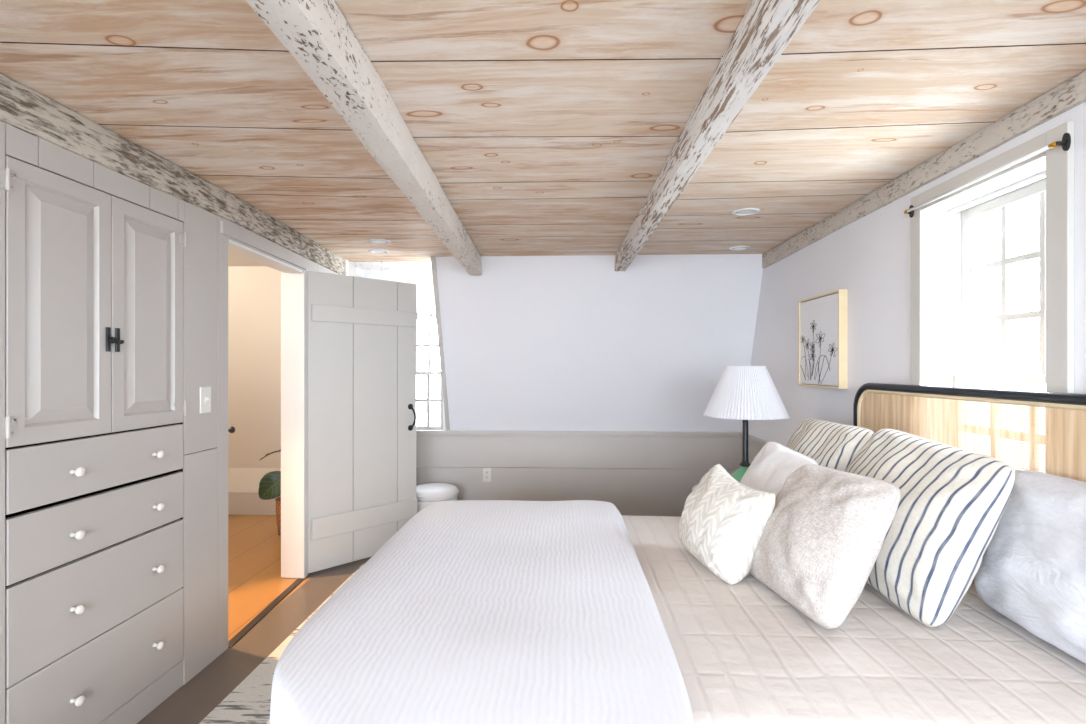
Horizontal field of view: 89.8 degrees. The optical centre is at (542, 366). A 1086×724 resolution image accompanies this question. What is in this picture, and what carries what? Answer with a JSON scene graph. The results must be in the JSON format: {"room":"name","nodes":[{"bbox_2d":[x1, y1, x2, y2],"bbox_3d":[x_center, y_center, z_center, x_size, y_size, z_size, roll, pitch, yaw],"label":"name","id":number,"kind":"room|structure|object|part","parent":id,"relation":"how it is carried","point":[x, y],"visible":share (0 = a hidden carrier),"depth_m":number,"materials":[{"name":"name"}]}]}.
{"room":"bedroom","nodes":[
{"label":"bedroom","id":0,"kind":"room"},
{"bbox_2d":[0,121,361,723],"bbox_3d":[-1.639,0.253,1.048,0.216,2.170,7.361,0,0,1],"label":"wall","id":1,"kind":"structure","parent":0,"point":[205,258],"depth_m":2.36,"materials":[{"name":"paint"}]},
{"bbox_2d":[200,387,210,413],"bbox_3d":[-1.494,0.146,2.422,0.020,0.116,0.072,0,0,2],"label":"light switch","id":2,"kind":"object","parent":1,"relation":"attached to","point":[205,392],"visible":1,"depth_m":2.42,"materials":[{"name":"beige plastic"}]},
{"bbox_2d":[228,426,234,432],"bbox_3d":[-1.515,0.303,2.620,0.061,0.060,0.039,0,0,2],"label":"door knob","id":3,"kind":"object","parent":1,"relation":"in","point":[231,429],"depth_m":2.62,"materials":[{"name":"black metal"}]},
{"bbox_2d":[220,221,307,269],"bbox_3d":[-1.504,-0.650,3.013,0.015,0.060,0.962,0,0,-1],"label":"trim","id":4,"kind":"structure","parent":1,"relation":"attached to","point":[226,229],"depth_m":2.88,"materials":[{"name":"paint"}]},
{"bbox_2d":[228,577,305,647],"bbox_3d":[-1.515,1.335,3.029,0.042,0.006,0.873,0,0,-1],"label":"trim","id":5,"kind":"structure","parent":1,"relation":"attached to","point":[251,624],"depth_m":2.94,"materials":[{"name":"brown wood"}]},
{"bbox_2d":[228,239,307,577],"bbox_3d":[-1.579,0.346,3.041,0.158,1.975,0.902,0,0,0],"label":"trim","id":6,"kind":"structure","parent":1,"relation":"attached to","point":[294,281],"depth_m":3.44,"materials":[{"name":"white paint"}]},
{"bbox_2d":[344,260,347,275],"bbox_3d":[-1.534,-0.694,4.210,0.045,0.264,0.050,0,0,2],"label":"trim","id":7,"kind":"structure","parent":1,"relation":"attached to","point":[346,261],"depth_m":4.19,"materials":[{"name":"white paint"}]},
{"bbox_2d":[308,271,416,572],"bbox_3d":[-1.222,0.353,3.763,0.080,1.945,0.822,0,0,45],"label":"door","id":8,"kind":"structure","parent":1,"relation":"in","point":[362,331],"depth_m":3.73,"materials":[{"name":"paint"}]},
{"bbox_3d":[-0.960,0.371,4.010,0.056,0.199,0.041,0,0,45],"label":"pull handle","id":9,"kind":"part","parent":8,"relation":"part of","materials":[{"name":"black metal"}]},
{"bbox_2d":[137,515,370,723],"bbox_3d":[-0.832,1.388,1.085,5.250,0.100,7.800,0,0,2],"label":"floor","id":10,"kind":"structure","parent":0,"point":[193,701],"depth_m":3.03,"materials":[{"name":"brown wood"}]},
{"bbox_2d":[0,155,187,723],"bbox_3d":[-1.729,0.361,1.935,0.488,1.953,0.770,0,0,2],"label":"tall cabinet","id":11,"kind":"object","parent":10,"relation":"on","point":[91,427],"visible":0.99,"depth_m":1.84,"materials":[{"name":"paint"}]},
{"bbox_3d":[-1.542,-0.188,1.745,0.022,0.839,0.362,0,0,2],"label":"door","id":12,"kind":"part","parent":11,"relation":"part of","materials":[{"name":"paint"}]},
{"bbox_3d":[-1.510,1.084,1.769,0.037,0.032,0.032,0,0,2],"label":"knob","id":13,"kind":"part","parent":11,"relation":"part of","materials":[{"name":"white ceramic"}]},
{"bbox_3d":[-1.510,0.787,1.769,0.037,0.032,0.032,0,0,2],"label":"knob","id":14,"kind":"part","parent":11,"relation":"part of","materials":[{"name":"white ceramic"}]},
{"bbox_3d":[-1.510,0.545,1.769,0.037,0.032,0.032,0,0,2],"label":"knob","id":15,"kind":"part","parent":11,"relation":"part of","materials":[{"name":"white ceramic"}]},
{"bbox_3d":[-1.510,0.341,1.769,0.037,0.032,0.032,0,0,2],"label":"knob","id":16,"kind":"part","parent":11,"relation":"part of","materials":[{"name":"white ceramic"}]},
{"bbox_3d":[-1.534,1.077,1.927,0.023,0.299,0.724,0,0,2],"label":"drawer","id":17,"kind":"part","parent":11,"relation":"part of","materials":[{"name":"paint"}]},
{"bbox_3d":[-1.534,0.781,1.927,0.023,0.284,0.724,0,0,2],"label":"drawer","id":18,"kind":"part","parent":11,"relation":"part of","materials":[{"name":"paint"}]},
{"bbox_3d":[-1.534,0.534,1.927,0.023,0.191,0.724,0,0,2],"label":"drawer","id":19,"kind":"part","parent":11,"relation":"part of","materials":[{"name":"paint"}]},
{"bbox_3d":[-1.534,0.332,1.927,0.023,0.186,0.724,0,0,2],"label":"drawer","id":20,"kind":"part","parent":11,"relation":"part of","materials":[{"name":"paint"}]},
{"bbox_3d":[-1.527,-0.188,2.109,0.022,0.839,0.361,0,0,2],"label":"door","id":21,"kind":"part","parent":11,"relation":"part of","materials":[{"name":"paint"}]},
{"bbox_3d":[-1.496,1.084,2.122,0.037,0.032,0.032,0,0,2],"label":"knob","id":22,"kind":"part","parent":11,"relation":"part of","materials":[{"name":"white ceramic"}]},
{"bbox_3d":[-1.496,0.787,2.122,0.037,0.032,0.032,0,0,2],"label":"knob","id":23,"kind":"part","parent":11,"relation":"part of","materials":[{"name":"white ceramic"}]},
{"bbox_3d":[-1.496,0.545,2.122,0.037,0.032,0.032,0,0,2],"label":"knob","id":24,"kind":"part","parent":11,"relation":"part of","materials":[{"name":"white ceramic"}]},
{"bbox_3d":[-1.496,0.341,2.122,0.037,0.032,0.032,0,0,2],"label":"knob","id":25,"kind":"part","parent":11,"relation":"part of","materials":[{"name":"white ceramic"}]},
{"bbox_2d":[258,449,280,535],"bbox_3d":[-2.022,0.862,4.386,0.411,0.952,0.418,0,0,38],"label":"potted plant","id":26,"kind":"object","parent":10,"relation":"on","point":[270,483],"visible":0.24,"depth_m":4.30,"materials":[{"name":"green plant"}]},
{"bbox_2d":[275,496,280,535],"bbox_3d":[-2.029,1.196,4.395,0.236,0.285,0.236,0,0,2],"label":"plant pot","id":27,"kind":"object","parent":10,"relation":"on","point":[278,500],"depth_m":4.31,"materials":[{"name":"brown wicker"}]},
{"bbox_2d":[199,564,363,723],"bbox_3d":[-0.296,1.333,1.899,1.985,0.008,3.470,0,0,2],"label":"area rug","id":28,"kind":"object","parent":10,"relation":"on","point":[249,702],"visible":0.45,"depth_m":2.19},
{"bbox_2d":[853,383,1085,582],"bbox_3d":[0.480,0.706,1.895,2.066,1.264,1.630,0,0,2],"label":"headboard","id":29,"kind":"object","parent":28,"relation":"on","point":[901,397],"visible":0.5,"depth_m":1.80,"materials":[{"name":"beige wicker"}]},
{"bbox_2d":[266,515,1085,723],"bbox_3d":[0.422,0.940,1.882,2.068,0.453,1.671,0,0,2],"label":"quilt","id":30,"kind":"object","parent":29,"relation":"on","point":[744,654],"visible":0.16,"depth_m":1.34,"materials":[{"name":"beige fabric"}]},
{"bbox_2d":[270,500,693,723],"bbox_3d":[-0.157,0.927,1.833,0.978,0.572,1.886,0,0,2],"label":"duvet","id":31,"kind":"object","parent":30,"relation":"on","point":[472,611],"visible":1,"depth_m":1.33,"materials":[{"name":"white fabric"}]},
{"bbox_2d":[678,464,774,584],"bbox_3d":[0.638,0.547,1.954,0.234,0.336,0.414,0,0,-9],"label":"throw pillow","id":32,"kind":"object","parent":30,"relation":"on","point":[722,522],"visible":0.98,"depth_m":1.82,"materials":[{"name":"white fabric"}]},
{"bbox_2d":[740,441,816,496],"bbox_3d":[0.925,0.522,2.237,0.238,0.387,0.476,0,0,2],"label":"throw pillow","id":33,"kind":"object","parent":30,"relation":"on","point":[769,470],"visible":0.42,"depth_m":2.19,"materials":[{"name":"white fabric"}]},
{"bbox_2d":[750,464,899,628],"bbox_3d":[0.834,0.517,1.680,0.294,0.396,0.485,0,0,-9],"label":"throw pillow","id":34,"kind":"object","parent":30,"relation":"on","point":[821,542],"visible":0.98,"depth_m":1.52,"materials":[{"name":"fabric"}]},
{"bbox_2d":[786,418,873,470],"bbox_3d":[1.172,0.478,2.366,0.268,0.476,0.640,0,0,2],"label":"striped pillow","id":35,"kind":"object","parent":30,"relation":"on","point":[833,445],"visible":0.27,"depth_m":2.24,"materials":[{"name":"white fabric"}]},
{"bbox_2d":[845,429,1015,626],"bbox_3d":[1.152,0.471,1.768,0.309,0.488,0.672,0,0,2],"label":"striped pillow","id":36,"kind":"object","parent":30,"relation":"on","point":[953,501],"visible":0.71,"depth_m":1.53,"materials":[{"name":"white fabric"}]},
{"bbox_2d":[974,470,1085,663],"bbox_3d":[1.352,0.508,1.317,0.252,0.417,0.713,0,0,6],"label":"sleeping pillow","id":37,"kind":"object","parent":30,"relation":"on","point":[1032,570],"visible":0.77,"depth_m":1.39,"materials":[{"name":"white fabric"}]},
{"bbox_3d":[1.496,0.706,1.854,0.032,1.264,1.630,0,0,2],"label":"headboard frame","id":38,"kind":"part","parent":29,"relation":"part of","materials":[{"name":"black paint"}]},
{"bbox_3d":[1.496,0.492,1.854,0.018,0.782,1.576,0,0,2],"label":"frame","id":39,"kind":"part","parent":29,"relation":"part of","materials":[{"name":"brown wood"}]},
{"bbox_2d":[416,483,458,512],"bbox_3d":[-0.866,1.143,4.338,0.387,0.391,0.387,0,0,2],"label":"round ottoman","id":40,"kind":"object","parent":10,"relation":"on","point":[427,494],"visible":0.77,"depth_m":4.20,"materials":[{"name":"white fabric"}]},
{"bbox_3d":[-0.866,0.989,4.338,0.380,0.083,0.380,0,0,2],"label":"lid","id":41,"kind":"part","parent":40,"relation":"part of","materials":[{"name":"white fabric"}]},
{"bbox_3d":[1.107,1.010,2.993,0.556,0.655,0.556,0,0,2],"label":"nightstand","id":42,"kind":"object","parent":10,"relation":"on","visible":0},
{"bbox_2d":[704,366,789,481],"bbox_3d":[1.112,0.339,2.993,0.444,0.688,0.444,0,0,2],"label":"table lamp","id":43,"kind":"object","parent":42,"relation":"on","point":[744,393],"visible":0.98,"depth_m":2.87,"materials":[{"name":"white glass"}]},
{"bbox_3d":[1.112,0.379,2.993,0.068,0.332,0.068,0,0,2],"label":"post","id":44,"kind":"part","parent":43,"relation":"part of","materials":[{"name":"black metal"}]},
{"bbox_3d":[1.112,0.133,2.993,0.444,0.276,0.444,0,0,2],"label":"lamp shade","id":45,"kind":"part","parent":43,"relation":"part of","materials":[{"name":"white fabric"}]},
{"bbox_2d":[228,252,363,276],"bbox_3d":[-2.465,-0.802,3.672,1.778,0.060,2.660,0,0,2],"label":"ceiling","id":46,"kind":"structure","parent":0,"point":[233,259],"depth_m":4.03,"materials":[{"name":"paint"}]},
{"bbox_2d":[228,254,762,491],"bbox_3d":[-0.750,0.243,4.534,5.135,2.190,0.900,0,0,2],"label":"wall","id":47,"kind":"structure","parent":0,"point":[573,342],"depth_m":4.33,"materials":[{"name":"white paint"}]},
{"bbox_2d":[228,492,279,514],"bbox_3d":[-2.393,1.236,4.928,1.620,0.205,0.025,0,0,2],"label":"baseboard","id":48,"kind":"structure","parent":47,"relation":"attached to","point":[239,503],"depth_m":4.93,"materials":[{"name":"beige paint"}]},
{"bbox_2d":[348,261,431,269],"bbox_3d":[-1.176,-0.837,4.461,0.730,0.021,0.380,0,0,2],"label":"trim","id":49,"kind":"structure","parent":47,"relation":"attached to","point":[364,265],"depth_m":4.43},
{"bbox_2d":[431,256,449,429],"bbox_3d":[-0.817,-0.147,4.375,0.034,1.370,0.559,0,0,2],"label":"trim","id":50,"kind":"structure","parent":47,"relation":"attached to","point":[433,259],"depth_m":4.33,"materials":[{"name":"beige paint"}]},
{"bbox_2d":[0,0,1085,260],"bbox_3d":[-0.077,-0.842,0.954,3.470,0.020,7.494,0,0,2],"label":"ceiling","id":51,"kind":"structure","parent":0,"point":[547,127],"depth_m":1.69,"materials":[{"name":"brown wood"}]},
{"bbox_2d":[0,73,344,274],"bbox_3d":[-1.614,-0.763,0.776,0.170,0.137,6.822,0,0,1],"label":"ceiling beam","id":52,"kind":"structure","parent":51,"relation":"attached to","point":[23,108],"depth_m":2.02,"materials":[{"name":"white wood"}]},
{"bbox_2d":[246,0,481,275],"bbox_3d":[-0.517,-0.761,0.729,0.108,0.142,6.824,0,0,0],"label":"ceiling beam","id":53,"kind":"structure","parent":51,"relation":"attached to","point":[316,33],"depth_m":1.47,"materials":[{"name":"white wood"}]},
{"bbox_2d":[368,249,388,253],"bbox_3d":[-1.178,-0.829,3.911,0.142,0.007,0.142,0,0,2],"label":"recessed light","id":54,"kind":"object","parent":51,"relation":"in","point":[376,251],"visible":1,"depth_m":3.91,"materials":[{"name":"white paint"}]},
{"bbox_2d":[368,239,390,244],"bbox_3d":[-1.080,-0.829,3.607,0.142,0.007,0.142,0,0,2],"label":"recessed light","id":55,"kind":"object","parent":51,"relation":"in","point":[374,241],"visible":1,"depth_m":3.60,"materials":[{"name":"white paint"}]},
{"bbox_2d":[615,0,819,270],"bbox_3d":[0.499,-0.773,0.683,0.089,0.117,6.807,0,0,1],"label":"ceiling beam","id":56,"kind":"structure","parent":51,"relation":"attached to","point":[767,27],"depth_m":1.51,"materials":[{"name":"white wood"}]},
{"bbox_2d":[729,246,750,250],"bbox_3d":[1.375,-0.829,3.808,0.142,0.007,0.142,0,0,2],"label":"recessed light","id":57,"kind":"object","parent":51,"relation":"in","point":[735,248],"visible":1,"depth_m":3.81,"materials":[{"name":"white paint"}]},
{"bbox_2d":[732,208,759,215],"bbox_3d":[1.087,-0.829,2.918,0.142,0.007,0.142,0,0,2],"label":"recessed light","id":58,"kind":"object","parent":51,"relation":"in","point":[744,211],"visible":1,"depth_m":2.91,"materials":[{"name":"white paint"}]},
{"bbox_2d":[762,70,1085,268],"bbox_3d":[1.513,-0.778,0.629,0.074,0.106,6.780,0,0,2],"label":"ceiling beam","id":59,"kind":"structure","parent":51,"relation":"attached to","point":[1071,93],"depth_m":2.06,"materials":[{"name":"white wood"}]},
{"bbox_2d":[364,270,741,516],"bbox_3d":[0.088,0.253,4.660,3.500,2.170,0.120,0,0,2],"label":"wall","id":60,"kind":"structure","parent":0,"point":[641,476],"depth_m":4.59,"materials":[{"name":"beige paint"}]},
{"bbox_2d":[416,309,445,429],"bbox_3d":[-0.987,0.023,4.688,0.333,1.030,0.112,0,0,2],"label":"window","id":61,"kind":"structure","parent":60,"relation":"in","point":[429,345],"depth_m":4.67,"materials":[{"name":"white paint"}]},
{"bbox_2d":[417,314,435,318],"bbox_3d":[-1.042,-0.425,4.619,0.425,0.045,0.030,0,0,2],"label":"curtain rod","id":62,"kind":"object","parent":61,"relation":"attached to","point":[419,316],"visible":0.31,"depth_m":4.62,"materials":[{"name":"white paint"}]},
{"bbox_3d":[-0.984,-0.187,4.718,0.273,0.510,0.030,0,0,2],"label":"sash","id":63,"kind":"part","parent":61,"relation":"part of","materials":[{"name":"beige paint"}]},
{"bbox_3d":[-0.985,0.288,4.684,0.273,0.500,0.030,0,0,2],"label":"sash","id":64,"kind":"part","parent":61,"relation":"part of","materials":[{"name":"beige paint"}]},
{"bbox_2d":[483,468,490,481],"bbox_3d":[-0.474,0.914,4.618,0.072,0.116,0.010,0,0,2],"label":"wall outlet","id":65,"kind":"object","parent":60,"relation":"attached to","point":[486,471],"visible":1,"depth_m":4.62,"materials":[{"name":"beige plastic"}]},
{"bbox_2d":[416,430,740,437],"bbox_3d":[0.058,0.562,4.647,3.200,0.048,0.148,0,0,2],"label":"trim","id":66,"kind":"structure","parent":60,"relation":"attached to","point":[418,432],"depth_m":4.57,"materials":[{"name":"beige paint"}]},
{"bbox_2d":[742,102,1085,583],"bbox_3d":[1.619,0.253,0.946,0.220,2.170,7.420,0,0,2],"label":"wall","id":67,"kind":"structure","parent":0,"point":[868,257],"depth_m":2.70,"materials":[{"name":"white paint"}]},
{"bbox_2d":[740,432,767,445],"bbox_3d":[1.493,0.562,0.883,0.028,0.048,7.286,0,0,2],"label":"trim","id":68,"kind":"structure","parent":67,"relation":"attached to","point":[751,438],"depth_m":4.13,"materials":[{"name":"beige paint"}]},
{"bbox_2d":[798,289,847,388],"bbox_3d":[1.572,-0.145,3.081,0.045,0.518,0.494,0,0,2],"label":"framed picture","id":69,"kind":"object","parent":67,"relation":"attached to","point":[823,318],"visible":1,"depth_m":3.02,"materials":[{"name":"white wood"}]},
{"bbox_2d":[910,121,1073,477],"bbox_3d":[1.642,-0.086,1.928,0.245,1.248,0.731,0,0,2],"label":"window","id":70,"kind":"structure","parent":67,"relation":"in","point":[945,267],"depth_m":2.01,"materials":[{"name":"white paint"}]},
{"bbox_2d":[904,133,1070,217],"bbox_3d":[1.510,-0.650,1.926,0.038,0.052,0.726,0,0,2],"label":"curtain rod","id":71,"kind":"object","parent":70,"relation":"attached to","point":[1065,143],"visible":1,"depth_m":1.76,"materials":[{"name":"white paint"}]},
{"bbox_3d":[1.499,-0.646,1.926,0.012,0.012,0.680,0,0,2],"label":"rod","id":72,"kind":"part","parent":71,"relation":"part of","materials":[{"name":"white paint"}]},
{"bbox_3d":[1.670,0.253,1.932,0.032,0.450,0.573,0,0,2],"label":"sash","id":73,"kind":"part","parent":70,"relation":"part of","materials":[{"name":"paint"}]},
{"bbox_3d":[1.706,-0.290,1.930,0.032,0.687,0.573,0,0,2],"label":"sash","id":74,"kind":"part","parent":70,"relation":"part of","materials":[{"name":"paint"}]}
]}

